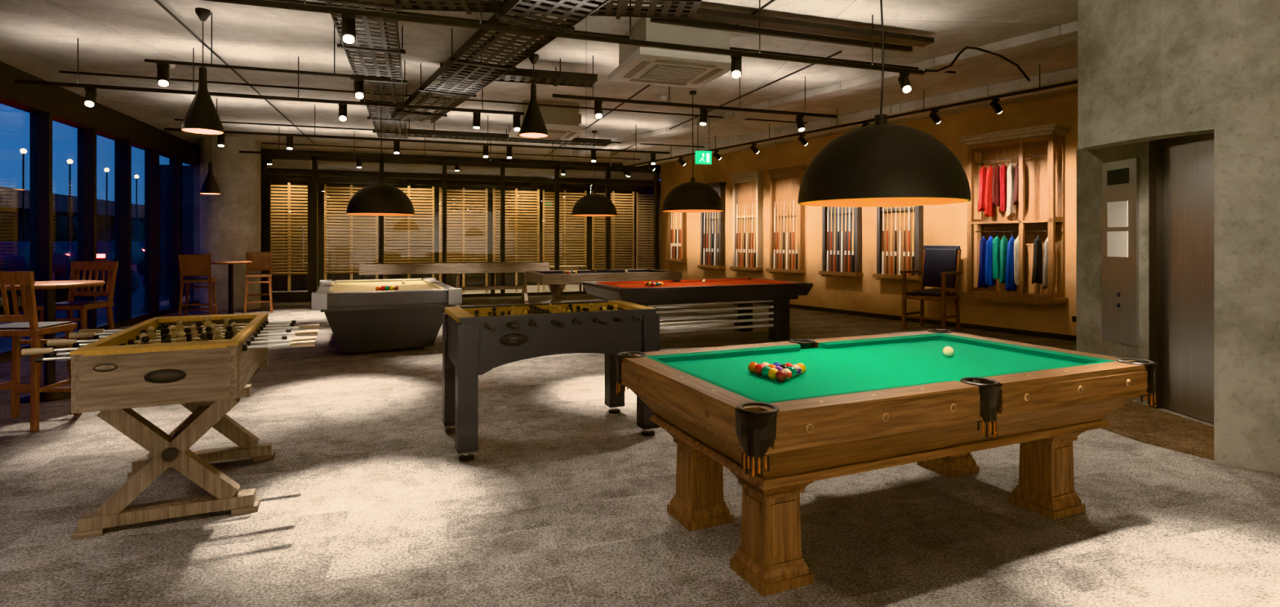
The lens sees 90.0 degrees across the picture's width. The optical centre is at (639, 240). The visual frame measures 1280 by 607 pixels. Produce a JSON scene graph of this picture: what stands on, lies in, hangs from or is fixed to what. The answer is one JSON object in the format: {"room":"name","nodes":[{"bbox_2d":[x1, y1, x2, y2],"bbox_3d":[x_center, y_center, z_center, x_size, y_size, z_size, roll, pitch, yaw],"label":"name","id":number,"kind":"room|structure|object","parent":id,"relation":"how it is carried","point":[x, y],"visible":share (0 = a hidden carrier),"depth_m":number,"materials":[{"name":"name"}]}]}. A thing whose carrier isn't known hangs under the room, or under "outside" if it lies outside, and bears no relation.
{"room":"games hall","nodes":[
{"label":"games hall","id":0,"kind":"room"},
{"bbox_2d":[0,61,199,361],"bbox_3d":[-6.743,-0.350,4.618,0.250,3.600,21.090,0,0,-19],"label":"wall","id":1,"kind":"structure","parent":0,"point":[45,104],"depth_m":10.13,"materials":[{"name":"black"}]},
{"bbox_2d":[139,284,582,310],"bbox_3d":[-4.989,1.510,18.610,14.550,0.080,4.050,0,0,-19],"label":"deck","id":2,"kind":"object","parent":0,"point":[569,287],"visible":0.2,"depth_m":18.73,"materials":[{"name":"wood"}]},
{"bbox_2d":[271,182,660,293],"bbox_3d":[-4.255,-0.015,18.192,11.470,2.970,0.255,0,0,-19],"label":"window blinds","id":3,"kind":"object","parent":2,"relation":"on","point":[289,192],"visible":0.55,"depth_m":18.01,"materials":[{"name":"brown wood"}]},
{"bbox_2d":[459,272,494,293],"bbox_3d":[-4.411,1.090,17.302,1.000,0.760,0.600,0,0,-19],"label":"table","id":4,"kind":"object","parent":2,"relation":"on","point":[492,274],"visible":0.21,"depth_m":17.21,"materials":[{"name":"black wood"}]},
{"bbox_2d":[549,265,587,290],"bbox_3d":[-2.044,1.090,18.107,1.000,0.760,0.600,0,0,-19],"label":"table","id":5,"kind":"object","parent":2,"relation":"on","point":[551,267],"visible":0.41,"depth_m":18.01,"materials":[{"name":"brown wood"}]},
{"bbox_2d":[159,164,660,295],"bbox_3d":[-6.077,-0.300,20.643,15.800,3.700,0.200,0,0,-19],"label":"wall","id":6,"kind":"structure","parent":0,"point":[299,282],"depth_m":20.33,"materials":[{"name":"brown"}]},
{"bbox_2d":[194,148,660,303],"bbox_3d":[-4.798,-0.350,16.420,11.300,3.600,0.220,0,0,-19],"label":"wall","id":7,"kind":"structure","parent":0,"point":[643,169],"depth_m":16.25,"materials":[{"name":"black"}]},
{"bbox_2d":[265,174,311,299],"bbox_3d":[-8.298,-0.290,15.129,0.970,3.320,0.148,0,0,-19],"label":"door","id":8,"kind":"structure","parent":7,"relation":"in","point":[287,295],"depth_m":15.16,"materials":[{"name":"black"}]},
{"bbox_2d":[0,0,1078,180],"bbox_3d":[-0.327,-2.275,9.132,15.668,0.250,25.500,0,0,-19],"label":"ceiling","id":9,"kind":"structure","parent":0,"point":[38,38],"depth_m":7.79,"materials":[{"name":"concrete"}]},
{"bbox_2d":[181,7,223,133],"bbox_3d":[-4.070,-1.585,5.960,0.330,1.130,0.330,0,0,-19],"label":"pendant lamp","id":10,"kind":"object","parent":9,"relation":"hanging from","point":[202,117],"visible":1,"depth_m":5.91,"materials":[{"name":"black"}]},
{"bbox_2d":[200,133,220,194],"bbox_3d":[-7.720,-1.500,11.500,0.314,1.300,0.314,0,0,-19],"label":"pendant lamp","id":11,"kind":"object","parent":9,"relation":"hanging from","point":[210,186],"visible":0.81,"depth_m":11.44,"materials":[{"name":"black"}]},
{"bbox_2d":[144,12,391,80],"bbox_3d":[-3.534,-1.893,6.191,2.100,0.510,0.025,0,0,-19],"label":"track","id":12,"kind":"object","parent":9,"relation":"hanging from","point":[150,60],"visible":0.95,"depth_m":6.13,"materials":[{"name":"black metal"}]},
{"bbox_2d":[156,62,169,86],"bbox_3d":[-4.391,-1.527,5.896,0.096,0.206,0.144,0,0,-39],"label":"track spotlight","id":13,"kind":"object","parent":12,"relation":"hanging from","point":[162,69],"visible":1,"depth_m":5.87,"materials":[{"name":"black metal"}]},
{"bbox_2d":[354,77,364,98],"bbox_3d":[-2.822,-1.528,6.429,0.094,0.204,0.157,0,0,-28],"label":"track spotlight","id":14,"kind":"object","parent":12,"relation":"hanging from","point":[358,82],"visible":1,"depth_m":6.40,"materials":[{"name":"black metal"}]},
{"bbox_2d":[14,38,524,115],"bbox_3d":[-3.983,-1.890,7.465,5.230,0.516,0.035,0,0,-19],"label":"track","id":15,"kind":"object","parent":9,"relation":"hanging from","point":[16,81],"visible":0.86,"depth_m":7.32,"materials":[{"name":"black metal"}]},
{"bbox_2d":[83,87,97,106],"bbox_3d":[-5.857,-1.528,6.822,0.094,0.204,0.159,0,0,-27],"label":"track spotlight","id":16,"kind":"object","parent":15,"relation":"hanging from","point":[91,95],"visible":1,"depth_m":6.80,"materials":[{"name":"black metal"}]},
{"bbox_2d":[338,103,346,120],"bbox_3d":[-3.534,-1.528,7.613,0.099,0.205,0.155,0,0,-19],"label":"track spotlight","id":17,"kind":"object","parent":15,"relation":"hanging from","point":[342,107],"visible":1,"depth_m":7.58,"materials":[{"name":"black metal"}]},
{"bbox_2d":[472,111,480,128],"bbox_3d":[-2.072,-1.529,8.117,0.096,0.202,0.097,0,0,-19],"label":"track spotlight","id":18,"kind":"object","parent":15,"relation":"hanging from","point":[477,115],"visible":1,"depth_m":8.08,"materials":[{"name":"black metal"}]},
{"bbox_2d":[512,114,520,130],"bbox_3d":[-1.592,-1.527,8.276,0.094,0.206,0.125,0,0,-19],"label":"track spotlight","id":19,"kind":"object","parent":15,"relation":"hanging from","point":[516,117],"visible":0.98,"depth_m":8.24,"materials":[{"name":"black metal"}]},
{"bbox_2d":[317,0,410,139],"bbox_3d":[-3.060,-2.011,7.515,0.663,0.273,9.003,0,0,-19],"label":"cable tray","id":20,"kind":"object","parent":9,"relation":"attached to","point":[380,5],"visible":0.84,"depth_m":6.61,"materials":[{"name":"black metal"}]},
{"bbox_2d":[346,87,414,215],"bbox_3d":[-3.600,-1.260,8.900,0.880,1.781,0.880,0,0,-19],"label":"dome pendant lamp","id":21,"kind":"object","parent":9,"relation":"hanging from","point":[380,198],"visible":0.98,"depth_m":8.61,"materials":[{"name":"black metal"}]},
{"bbox_2d":[164,98,670,154],"bbox_3d":[-3.231,-1.890,10.731,8.000,0.516,0.035,0,0,-19],"label":"track","id":22,"kind":"object","parent":9,"relation":"hanging from","point":[165,128],"visible":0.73,"depth_m":10.58,"materials":[{"name":"black metal"}]},
{"bbox_2d":[217,133,225,146],"bbox_3d":[-6.331,-1.528,9.674,0.093,0.203,0.106,0,0,-19],"label":"track spotlight","id":23,"kind":"object","parent":22,"relation":"hanging from","point":[220,142],"visible":0.99,"depth_m":9.64,"materials":[{"name":"black metal"}]},
{"bbox_2d":[286,135,293,149],"bbox_3d":[-5.457,-1.528,9.972,0.093,0.203,0.106,0,0,-19],"label":"track spotlight","id":24,"kind":"object","parent":22,"relation":"hanging from","point":[289,139],"visible":1,"depth_m":9.94,"materials":[{"name":"black metal"}]},
{"bbox_2d":[393,141,399,153],"bbox_3d":[-3.981,-1.528,10.474,0.093,0.203,0.106,0,0,-19],"label":"track spotlight","id":25,"kind":"object","parent":22,"relation":"hanging from","point":[396,144],"visible":1,"depth_m":10.44,"materials":[{"name":"black metal"}]},
{"bbox_2d":[483,145,488,157],"bbox_3d":[-2.635,-1.528,10.932,0.093,0.203,0.106,0,0,-19],"label":"track spotlight","id":26,"kind":"object","parent":22,"relation":"hanging from","point":[485,147],"visible":1,"depth_m":10.90,"materials":[{"name":"black metal"}]},
{"bbox_2d":[506,146,511,158],"bbox_3d":[-2.257,-1.528,11.061,0.093,0.203,0.106,0,0,-19],"label":"track spotlight","id":27,"kind":"object","parent":22,"relation":"hanging from","point":[508,148],"visible":1,"depth_m":11.03,"materials":[{"name":"black metal"}]},
{"bbox_2d":[591,150,595,161],"bbox_3d":[-0.839,-1.528,11.544,0.093,0.203,0.106,0,0,-19],"label":"track spotlight","id":28,"kind":"object","parent":22,"relation":"hanging from","point":[593,152],"visible":1,"depth_m":11.51,"materials":[{"name":"black metal"}]},
{"bbox_2d":[650,152,655,164],"bbox_3d":[0.244,-1.528,11.912,0.093,0.203,0.106,0,0,-19],"label":"track spotlight","id":29,"kind":"object","parent":22,"relation":"hanging from","point":[652,155],"visible":1,"depth_m":11.88,"materials":[{"name":"black metal"}]},
{"bbox_2d":[239,126,639,168],"bbox_3d":[-3.720,-1.890,13.100,7.800,0.516,0.035,0,0,-19],"label":"track","id":30,"kind":"object","parent":9,"relation":"hanging from","point":[249,152],"visible":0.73,"depth_m":12.89,"materials":[{"name":"black metal"}]},
{"bbox_2d":[266,153,272,164],"bbox_3d":[-6.950,-1.528,12.002,0.093,0.203,0.106,0,0,-19],"label":"track spotlight","id":31,"kind":"object","parent":30,"relation":"hanging from","point":[269,162],"visible":1,"depth_m":11.97,"materials":[{"name":"black metal"}]},
{"bbox_2d":[356,157,361,167],"bbox_3d":[-5.485,-1.528,12.501,0.093,0.203,0.106,0,0,-19],"label":"track spotlight","id":32,"kind":"object","parent":30,"relation":"hanging from","point":[358,159],"visible":1,"depth_m":12.46,"materials":[{"name":"black metal"}]},
{"bbox_2d":[454,160,459,170],"bbox_3d":[-3.741,-1.528,13.095,0.093,0.203,0.106,0,0,-19],"label":"track spotlight","id":33,"kind":"object","parent":30,"relation":"hanging from","point":[456,162],"visible":1,"depth_m":13.06,"materials":[{"name":"black metal"}]},
{"bbox_2d":[560,164,565,174],"bbox_3d":[-1.655,-1.528,13.805,0.093,0.203,0.106,0,0,-19],"label":"track spotlight","id":34,"kind":"object","parent":30,"relation":"hanging from","point":[562,166],"visible":1,"depth_m":13.78,"materials":[{"name":"black metal"}]},
{"bbox_2d":[391,0,610,124],"bbox_3d":[-1.623,-1.982,6.631,0.700,0.333,7.355,0,0,-31],"label":"cable tray","id":35,"kind":"object","parent":9,"relation":"attached to","point":[590,7],"visible":0.92,"depth_m":6.27,"materials":[{"name":"black metal"}]},
{"bbox_2d":[395,121,611,146],"bbox_3d":[-2.488,-2.022,12.041,3.950,0.253,0.470,0,0,-19],"label":"cable tray","id":36,"kind":"object","parent":9,"relation":"attached to","point":[433,133],"visible":0.82,"depth_m":11.86,"materials":[{"name":"black metal"}]},
{"bbox_2d":[440,57,597,87],"bbox_3d":[-1.424,-2.031,7.596,1.803,0.233,0.440,0,0,-16],"label":"cable tray","id":37,"kind":"object","parent":9,"relation":"attached to","point":[555,77],"visible":0.62,"depth_m":7.60,"materials":[{"name":"black metal"}]},
{"bbox_2d":[519,53,547,137],"bbox_3d":[-1.230,-1.685,7.400,0.330,0.930,0.330,0,0,-19],"label":"pendant lamp","id":38,"kind":"object","parent":9,"relation":"hanging from","point":[533,125],"visible":0.98,"depth_m":7.33,"materials":[{"name":"black"}]},
{"bbox_2d":[58,0,1030,159],"bbox_3d":[-1.876,-1.885,9.397,10.906,0.454,13.000,0,0,-19],"label":"conduit","id":39,"kind":"object","parent":9,"relation":"attached to","point":[737,19],"visible":0.91,"depth_m":6.44,"materials":[{"name":"black metal"}]},
{"bbox_2d":[387,0,702,18],"bbox_3d":[-0.799,-2.051,5.324,2.590,0.193,0.520,0,0,-5],"label":"cable tray","id":40,"kind":"object","parent":9,"relation":"attached to","point":[622,9],"visible":0.7,"depth_m":5.38,"materials":[{"name":"black metal"}]},
{"bbox_2d":[508,100,586,140],"bbox_3d":[-1.516,-1.929,10.364,1.070,0.442,1.060,0,0,-19],"label":"air conditioner","id":41,"kind":"object","parent":9,"relation":"attached to","point":[562,123],"depth_m":10.01,"materials":[{"name":"plastic"}]},
{"bbox_2d":[204,0,924,75],"bbox_3d":[-0.652,-1.890,5.112,7.260,0.516,0.035,0,0,-19],"label":"track","id":42,"kind":"object","parent":9,"relation":"hanging from","point":[304,6],"visible":1,"depth_m":5.11,"materials":[{"name":"black metal"}]},
{"bbox_2d":[341,13,355,43],"bbox_3d":[-2.101,-1.527,4.615,0.099,0.206,0.144,0,0,-19],"label":"track spotlight","id":43,"kind":"object","parent":42,"relation":"hanging from","point":[348,30],"visible":1,"depth_m":4.59,"materials":[{"name":"black metal"}]},
{"bbox_2d":[730,53,742,78],"bbox_3d":[0.846,-1.528,5.618,0.096,0.205,0.157,0,0,9],"label":"track spotlight","id":44,"kind":"object","parent":42,"relation":"hanging from","point":[736,69],"visible":1,"depth_m":5.59,"materials":[{"name":"black metal"}]},
{"bbox_2d":[897,71,911,93],"bbox_3d":[2.566,-1.529,6.202,0.096,0.201,0.168,0,0,-2],"label":"track spotlight","id":45,"kind":"object","parent":42,"relation":"hanging from","point":[905,86],"visible":1,"depth_m":6.17,"materials":[{"name":"black metal"}]},
{"bbox_2d":[571,130,617,216],"bbox_3d":[-0.890,-1.325,12.500,0.880,1.651,0.880,0,0,-19],"label":"dome pendant lamp","id":46,"kind":"object","parent":9,"relation":"hanging from","point":[593,204],"visible":0.97,"depth_m":12.20,"materials":[{"name":"black"}]},
{"bbox_2d":[608,17,742,88],"bbox_3d":[0.335,-1.929,6.602,1.070,0.442,1.060,0,0,-19],"label":"air conditioner","id":47,"kind":"object","parent":9,"relation":"attached to","point":[642,64],"depth_m":6.27,"materials":[{"name":"white plastic"}]},
{"bbox_2d":[662,90,724,212],"bbox_3d":[0.760,-1.290,9.200,0.880,1.721,0.880,0,0,-19],"label":"dome pendant lamp","id":48,"kind":"object","parent":9,"relation":"hanging from","point":[692,196],"visible":0.99,"depth_m":8.90,"materials":[{"name":"black"}]},
{"bbox_2d":[551,55,836,117],"bbox_3d":[0.804,-1.890,7.879,3.800,0.516,0.035,0,0,-19],"label":"track","id":49,"kind":"object","parent":9,"relation":"hanging from","point":[556,95],"visible":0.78,"depth_m":7.78,"materials":[{"name":"black metal"}]},
{"bbox_2d":[594,100,602,118],"bbox_3d":[-0.484,-1.527,7.437,0.098,0.206,0.144,0,0,-19],"label":"track spotlight","id":50,"kind":"object","parent":49,"relation":"hanging from","point":[597,104],"visible":1,"depth_m":7.41,"materials":[{"name":"black metal"}]},
{"bbox_2d":[699,107,707,124],"bbox_3d":[0.782,-1.528,7.871,0.107,0.203,0.095,0,0,-19],"label":"track spotlight","id":51,"kind":"object","parent":49,"relation":"hanging from","point":[704,111],"visible":1,"depth_m":7.84,"materials":[{"name":"black metal"}]},
{"bbox_2d":[795,115,804,131],"bbox_3d":[2.081,-1.527,8.311,0.104,0.206,0.130,0,0,-19],"label":"track spotlight","id":52,"kind":"object","parent":49,"relation":"hanging from","point":[799,121],"visible":1,"depth_m":8.28,"materials":[{"name":"black metal"}]},
{"bbox_2d":[695,116,711,164],"bbox_3d":[1.082,-1.730,10.892,0.280,0.840,0.057,0,0,-11],"label":"exit sign","id":53,"kind":"object","parent":9,"relation":"hanging from","point":[701,157],"visible":0.94,"depth_m":10.88,"materials":[{"name":"green"}]},
{"bbox_2d":[617,64,1078,168],"bbox_3d":[2.364,-1.990,11.688,0.035,0.316,10.800,0,0,-33],"label":"track","id":54,"kind":"object","parent":9,"relation":"hanging from","point":[1072,82],"visible":0.87,"depth_m":9.35,"materials":[{"name":"black metal"}]},
{"bbox_2d":[712,150,720,159],"bbox_3d":[1.561,-1.737,12.954,0.186,0.186,0.094,0,0,-34],"label":"track spotlight","id":55,"kind":"object","parent":54,"relation":"hanging from","point":[715,153],"visible":1,"depth_m":12.93,"materials":[{"name":"black metal"}]},
{"bbox_2d":[750,142,759,153],"bbox_3d":[2.157,-1.737,12.029,0.186,0.186,0.094,0,0,-34],"label":"track spotlight","id":56,"kind":"object","parent":54,"relation":"hanging from","point":[753,147],"visible":1,"depth_m":12.00,"materials":[{"name":"black metal"}]},
{"bbox_2d":[797,133,807,145],"bbox_3d":[2.806,-1.737,11.020,0.186,0.186,0.094,0,0,-34],"label":"track spotlight","id":57,"kind":"object","parent":54,"relation":"hanging from","point":[801,138],"visible":1,"depth_m":10.99,"materials":[{"name":"black metal"}]},
{"bbox_2d":[928,109,941,124],"bbox_3d":[4.133,-1.737,8.960,0.186,0.186,0.094,0,0,-34],"label":"track spotlight","id":58,"kind":"object","parent":54,"relation":"hanging from","point":[935,118],"visible":1,"depth_m":8.93,"materials":[{"name":"black metal"}]},
{"bbox_2d":[990,97,1002,113],"bbox_3d":[4.593,-1.737,8.245,0.186,0.186,0.094,0,0,-34],"label":"track spotlight","id":59,"kind":"object","parent":54,"relation":"hanging from","point":[995,105],"visible":1,"depth_m":8.22,"materials":[{"name":"black metal"}]},
{"bbox_2d":[798,0,971,206],"bbox_3d":[1.294,-1.178,3.440,0.864,1.946,0.864,0,0,-19],"label":"dome pendant lamp","id":60,"kind":"object","parent":9,"relation":"hanging from","point":[880,164],"visible":1,"depth_m":3.14,"materials":[{"name":"black metal"}]},
{"bbox_2d":[0,293,1279,606],"bbox_3d":[0.399,1.525,7.002,15.068,0.150,21.000,0,0,-19],"label":"floor","id":61,"kind":"structure","parent":0,"point":[367,499],"depth_m":3.39,"materials":[{"name":"carpet"}]},
{"bbox_2d":[0,271,81,431],"bbox_3d":[-4.873,0.840,5.056,0.500,1.223,0.528,0,0,-9],"label":"bar stool","id":62,"kind":"object","parent":61,"relation":"on","point":[26,324],"visible":0.92,"depth_m":4.89,"materials":[{"name":"brown wood"}]},
{"bbox_2d":[0,280,105,402],"bbox_3d":[-5.525,0.920,5.989,0.800,1.060,0.800,0,0,-19],"label":"bar table","id":63,"kind":"object","parent":61,"relation":"on","point":[49,286],"visible":0.58,"depth_m":5.95,"materials":[{"name":"brown wood"}]},
{"bbox_2d":[36,261,118,377],"bbox_3d":[-6.119,0.840,6.974,0.500,1.223,0.528,0,0,-7],"label":"bar stool","id":64,"kind":"object","parent":61,"relation":"on","point":[70,305],"visible":0.66,"depth_m":7.15,"materials":[{"name":"brown wood"}]},
{"bbox_2d":[21,312,319,539],"bbox_3d":[-2.618,0.972,3.725,1.330,0.956,1.479,0,0,-25],"label":"foosball table","id":65,"kind":"object","parent":61,"relation":"on","point":[204,364],"visible":1,"depth_m":3.26,"materials":[{"name":"brown wood"}]},
{"bbox_2d":[177,253,217,315],"bbox_3d":[-7.810,0.840,11.313,0.500,1.223,0.528,0,0,-24],"label":"bar stool","id":66,"kind":"object","parent":61,"relation":"on","point":[190,264],"visible":0.87,"depth_m":11.14,"materials":[{"name":"brown wood"}]},
{"bbox_2d":[200,135,261,311],"bbox_3d":[-8.730,-0.350,13.666,1.100,3.600,1.100,0,0,-19],"label":"concrete column","id":67,"kind":"structure","parent":61,"relation":"on","point":[230,220],"depth_m":13.22,"materials":[{"name":"grey concrete"}]},
{"bbox_2d":[210,260,252,314],"bbox_3d":[-7.794,0.920,12.189,0.700,1.060,0.700,0,0,-19],"label":"bar table","id":68,"kind":"object","parent":61,"relation":"on","point":[230,263],"visible":0.64,"depth_m":12.15,"materials":[{"name":"brown wood"}]},
{"bbox_2d":[244,251,273,313],"bbox_3d":[-7.779,0.840,13.064,0.500,1.223,0.528,0,0,-29],"label":"bar stool","id":69,"kind":"object","parent":61,"relation":"on","point":[261,260],"visible":0.98,"depth_m":13.17,"materials":[{"name":"brown wood"}]},
{"bbox_2d":[311,277,462,354],"bbox_3d":[-3.660,1.032,9.150,1.730,0.835,2.790,0,0,-25],"label":"pool table","id":70,"kind":"object","parent":61,"relation":"on","point":[362,318],"visible":0.99,"depth_m":8.15,"materials":[{"name":"silver metal"}]},
{"bbox_2d":[375,280,405,290],"bbox_3d":[-3.417,0.626,9.088,0.276,0.060,1.374,0,0,-6],"label":"balls","id":71,"kind":"object","parent":70,"relation":"on","point":[386,287],"visible":0.97,"depth_m":8.47,"materials":[{"name":"orange paint"}]},
{"bbox_2d":[359,261,549,306],"bbox_3d":[-4.092,0.965,14.347,4.000,0.950,0.720,0,0,-19],"label":"table","id":72,"kind":"object","parent":61,"relation":"on","point":[456,268],"visible":0.73,"depth_m":14.13,"materials":[{"name":"brown wood"}]},
{"bbox_2d":[442,299,659,461],"bbox_3d":[-0.685,0.974,4.840,1.464,0.953,1.210,0,0,-24],"label":"foosball table","id":73,"kind":"object","parent":61,"relation":"on","point":[477,340],"visible":1,"depth_m":4.53,"materials":[{"name":"grey paint"}]},
{"bbox_2d":[524,268,681,308],"bbox_3d":[-0.750,1.024,12.800,2.800,0.832,1.500,0,0,-22],"label":"pool table","id":74,"kind":"object","parent":61,"relation":"on","point":[551,277],"visible":0.75,"depth_m":12.30,"materials":[{"name":"grey wood"}]},
{"bbox_2d":[582,276,813,340],"bbox_3d":[0.820,1.029,9.450,3.000,0.842,1.600,0,0,-22],"label":"pool table","id":75,"kind":"object","parent":61,"relation":"on","point":[742,292],"visible":0.75,"depth_m":9.09,"materials":[{"name":"fabric"}]},
{"bbox_2d":[644,279,706,286],"bbox_3d":[0.504,0.616,9.527,1.186,0.060,0.270,0,0,-44],"label":"balls","id":76,"kind":"object","parent":75,"relation":"on","point":[647,283],"visible":1,"depth_m":9.17,"materials":[{"name":"orange paint"}]},
{"bbox_2d":[614,328,1158,595],"bbox_3d":[1.265,1.036,3.430,2.510,0.829,1.440,0,0,-24],"label":"pool table","id":77,"kind":"object","parent":61,"relation":"on","point":[867,402],"visible":0.98,"depth_m":2.98,"materials":[{"name":"brown wood"}]},
{"bbox_2d":[747,346,954,382],"bbox_3d":[1.209,0.636,3.373,1.348,0.060,0.285,0,0,-24],"label":"balls","id":78,"kind":"object","parent":77,"relation":"on","point":[778,371],"visible":1,"depth_m":3.13,"materials":[{"name":"orange paint"}]},
{"bbox_2d":[899,244,962,329],"bbox_3d":[4.796,0.762,10.499,0.762,1.378,0.740,0,0,-41],"label":"armchair","id":79,"kind":"object","parent":61,"relation":"on","point":[940,268],"visible":0.96,"depth_m":10.51,"materials":[{"name":"brown wood"}]},
{"bbox_2d":[1149,133,1213,422],"bbox_3d":[4.513,0.280,5.035,0.085,2.340,1.170,0,0,0],"label":"lift door","id":80,"kind":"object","parent":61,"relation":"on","point":[1181,168],"visible":0.5,"depth_m":5.33,"materials":[{"name":"metal"}]},
{"bbox_2d":[660,92,1078,335],"bbox_3d":[4.888,-0.350,11.648,0.200,3.600,15.600,0,0,-33],"label":"wall","id":81,"kind":"structure","parent":0,"point":[943,224],"depth_m":11.70,"materials":[{"name":"paint"}]},
{"bbox_2d":[665,211,687,262],"bbox_3d":[0.974,-0.205,17.335,0.216,1.590,0.720,0,0,-33],"label":"cue rack","id":82,"kind":"object","parent":81,"relation":"attached to","point":[677,221],"visible":0.82,"depth_m":17.27,"materials":[{"name":"paint"}]},
{"bbox_2d":[697,182,726,270],"bbox_3d":[1.786,-0.360,16.073,0.216,2.160,0.920,0,0,-33],"label":"cue rack","id":83,"kind":"object","parent":81,"relation":"attached to","point":[712,224],"visible":0.89,"depth_m":16.02,"materials":[{"name":"brown wood"}]},
{"bbox_2d":[728,170,764,272],"bbox_3d":[2.479,-0.435,14.997,0.216,2.310,1.000,0,0,-33],"label":"cue rack","id":84,"kind":"object","parent":81,"relation":"attached to","point":[747,187],"visible":1,"depth_m":15.01,"materials":[{"name":"brown wood"}]},
{"bbox_2d":[764,164,807,275],"bbox_3d":[3.167,-0.435,13.929,0.216,2.310,1.040,0,0,-33],"label":"cue rack","id":85,"kind":"object","parent":81,"relation":"attached to","point":[787,216],"visible":1,"depth_m":13.96,"materials":[{"name":"brown wood"}]},
{"bbox_2d":[818,206,862,278],"bbox_3d":[3.968,-0.435,12.685,0.216,2.310,1.000,0,0,-33],"label":"cue rack","id":86,"kind":"object","parent":81,"relation":"attached to","point":[842,226],"visible":0.73,"depth_m":12.68,"materials":[{"name":"brown wood"}]},
{"bbox_2d":[872,204,923,281],"bbox_3d":[4.672,-0.435,11.592,0.216,2.310,1.000,0,0,-33],"label":"cue rack","id":87,"kind":"object","parent":81,"relation":"attached to","point":[900,229],"visible":0.68,"depth_m":11.61,"materials":[{"name":"brown wood"}]},
{"bbox_2d":[755,302,1076,341],"bbox_3d":[3.987,1.410,12.852,0.012,0.080,12.600,0,0,-33],"label":"baseboard","id":88,"kind":"structure","parent":81,"relation":"attached to","point":[1026,332],"depth_m":10.85,"materials":[{"name":"black"}]},
{"bbox_2d":[956,123,1071,306],"bbox_3d":[5.679,-0.365,9.778,0.486,2.590,1.460,0,0,-33],"label":"display cabinet","id":89,"kind":"object","parent":81,"relation":"attached to","point":[1020,220],"visible":1,"depth_m":9.75,"materials":[{"name":"brown wood"}]},
{"bbox_2d":[1102,400,1213,459],"bbox_3d":[4.102,1.446,5.377,1.414,0.005,1.996,0,0,-19],"label":"floor","id":90,"kind":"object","parent":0,"point":[1135,420],"depth_m":4.91,"materials":[{"name":"brown wood"}]},
{"bbox_2d":[1078,0,1279,473],"bbox_3d":[5.195,-0.350,4.950,3.410,3.600,3.300,0,0,0],"label":"wall","id":91,"kind":"structure","parent":0,"point":[1148,69],"depth_m":4.14,"materials":[{"name":"concrete"}]},
{"bbox_2d":[572,20,1078,156],"bbox_3d":[2.703,-2.100,8.992,0.350,0.100,15.500,0,0,-33],"label":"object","id":92,"kind":"structure","parent":91,"relation":"attached to","point":[1068,32],"depth_m":8.31,"materials":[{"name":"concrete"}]},
{"bbox_2d":[622,66,1078,166],"bbox_3d":[3.049,-2.080,12.010,0.500,0.140,12.200,0,0,-33],"label":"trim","id":93,"kind":"structure","parent":91,"relation":"attached to","point":[1068,74],"depth_m":10.07,"materials":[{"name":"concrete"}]},
{"bbox_2d":[1076,140,1149,404],"bbox_3d":[4.530,0.240,6.110,0.060,2.420,0.980,0,0,0],"label":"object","id":94,"kind":"structure","parent":91,"relation":"attached to","point":[1089,162],"depth_m":6.28,"materials":[{"name":"concrete"}]},
{"bbox_2d":[1102,157,1138,346],"bbox_3d":[4.484,0.100,5.985,0.032,1.700,0.430,0,0,0],"label":"panel","id":95,"kind":"object","parent":91,"relation":"attached to","point":[1120,179],"visible":1,"depth_m":5.95,"materials":[{"name":"metal"}]},
{"label":"outside","id":96,"kind":"structure","parent":0,"visible":0},
{"bbox_2d":[0,264,184,349],"bbox_3d":[-84.769,1.710,23.960,134.950,0.280,220.000,0,0,-19],"label":"ground","id":97,"kind":"structure","parent":96,"point":[138,296],"depth_m":14.39,"materials":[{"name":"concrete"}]},
{"bbox_2d":[20,148,26,241],"label":"street lamps","id":98,"kind":"object","parent":97,"relation":"on","point":[23,151],"depth_m":64.38,"materials":[{"name":"black metal"}]},
{"bbox_2d":[0,241,75,279],"bbox_3d":[-21.002,0.800,21.351,1.800,1.540,4.340,0,0,-17],"label":"parked car","id":99,"kind":"object","parent":97,"relation":"on","point":[14,255],"visible":0.57,"depth_m":20.76,"materials":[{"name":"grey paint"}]},
{"bbox_2d":[55,241,75,252],"bbox_3d":[-29.016,0.800,33.412,1.800,1.540,4.340,0,0,-17],"label":"parked car","id":100,"kind":"object","parent":97,"relation":"on","point":[65,246],"visible":0.02,"depth_m":32.40,"materials":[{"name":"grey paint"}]},
{"bbox_2d":[66,159,72,241],"label":"street lamps","id":101,"kind":"object","parent":97,"relation":"on","point":[69,161],"depth_m":72.88,"materials":[{"name":"black metal"}]},
{"bbox_2d":[0,186,144,241],"bbox_3d":[-61.653,-1.940,47.675,6.000,7.020,250.000,0,0,-19],"label":"building","id":102,"kind":"structure","parent":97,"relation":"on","point":[11,198],"depth_m":76.23,"materials":[{"name":"concrete"}]},
{"bbox_2d":[0,210,144,241],"bbox_3d":[-95.412,-1.738,82.739,18.583,10.833,243.666,0,0,-19],"label":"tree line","id":103,"kind":"object","parent":97,"relation":"on","point":[9,220],"visible":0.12,"depth_m":103.26,"materials":[{"name":"green plant"}]},
{"bbox_2d":[0,269,144,315],"bbox_3d":[-20.869,1.312,33.502,2.489,1.241,61.089,0,0,-19],"label":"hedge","id":104,"kind":"object","parent":97,"relation":"on","point":[61,295],"visible":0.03,"depth_m":16.00,"materials":[{"name":"green plant"}]},
{"bbox_2d":[62,241,144,274],"bbox_3d":[-23.959,0.800,28.795,1.800,1.540,4.340,0,0,-17],"label":"parked car","id":105,"kind":"object","parent":97,"relation":"on","point":[104,250],"visible":0.34,"depth_m":28.04,"materials":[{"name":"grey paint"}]},
{"bbox_2d":[104,168,109,241],"label":"street lamps","id":106,"kind":"object","parent":97,"relation":"on","point":[106,170],"depth_m":81.40,"materials":[{"name":"black metal"}]},
{"bbox_2d":[134,174,138,240],"label":"street lamps","id":107,"kind":"object","parent":97,"relation":"on","point":[136,176],"depth_m":89.93,"materials":[{"name":"black metal"}]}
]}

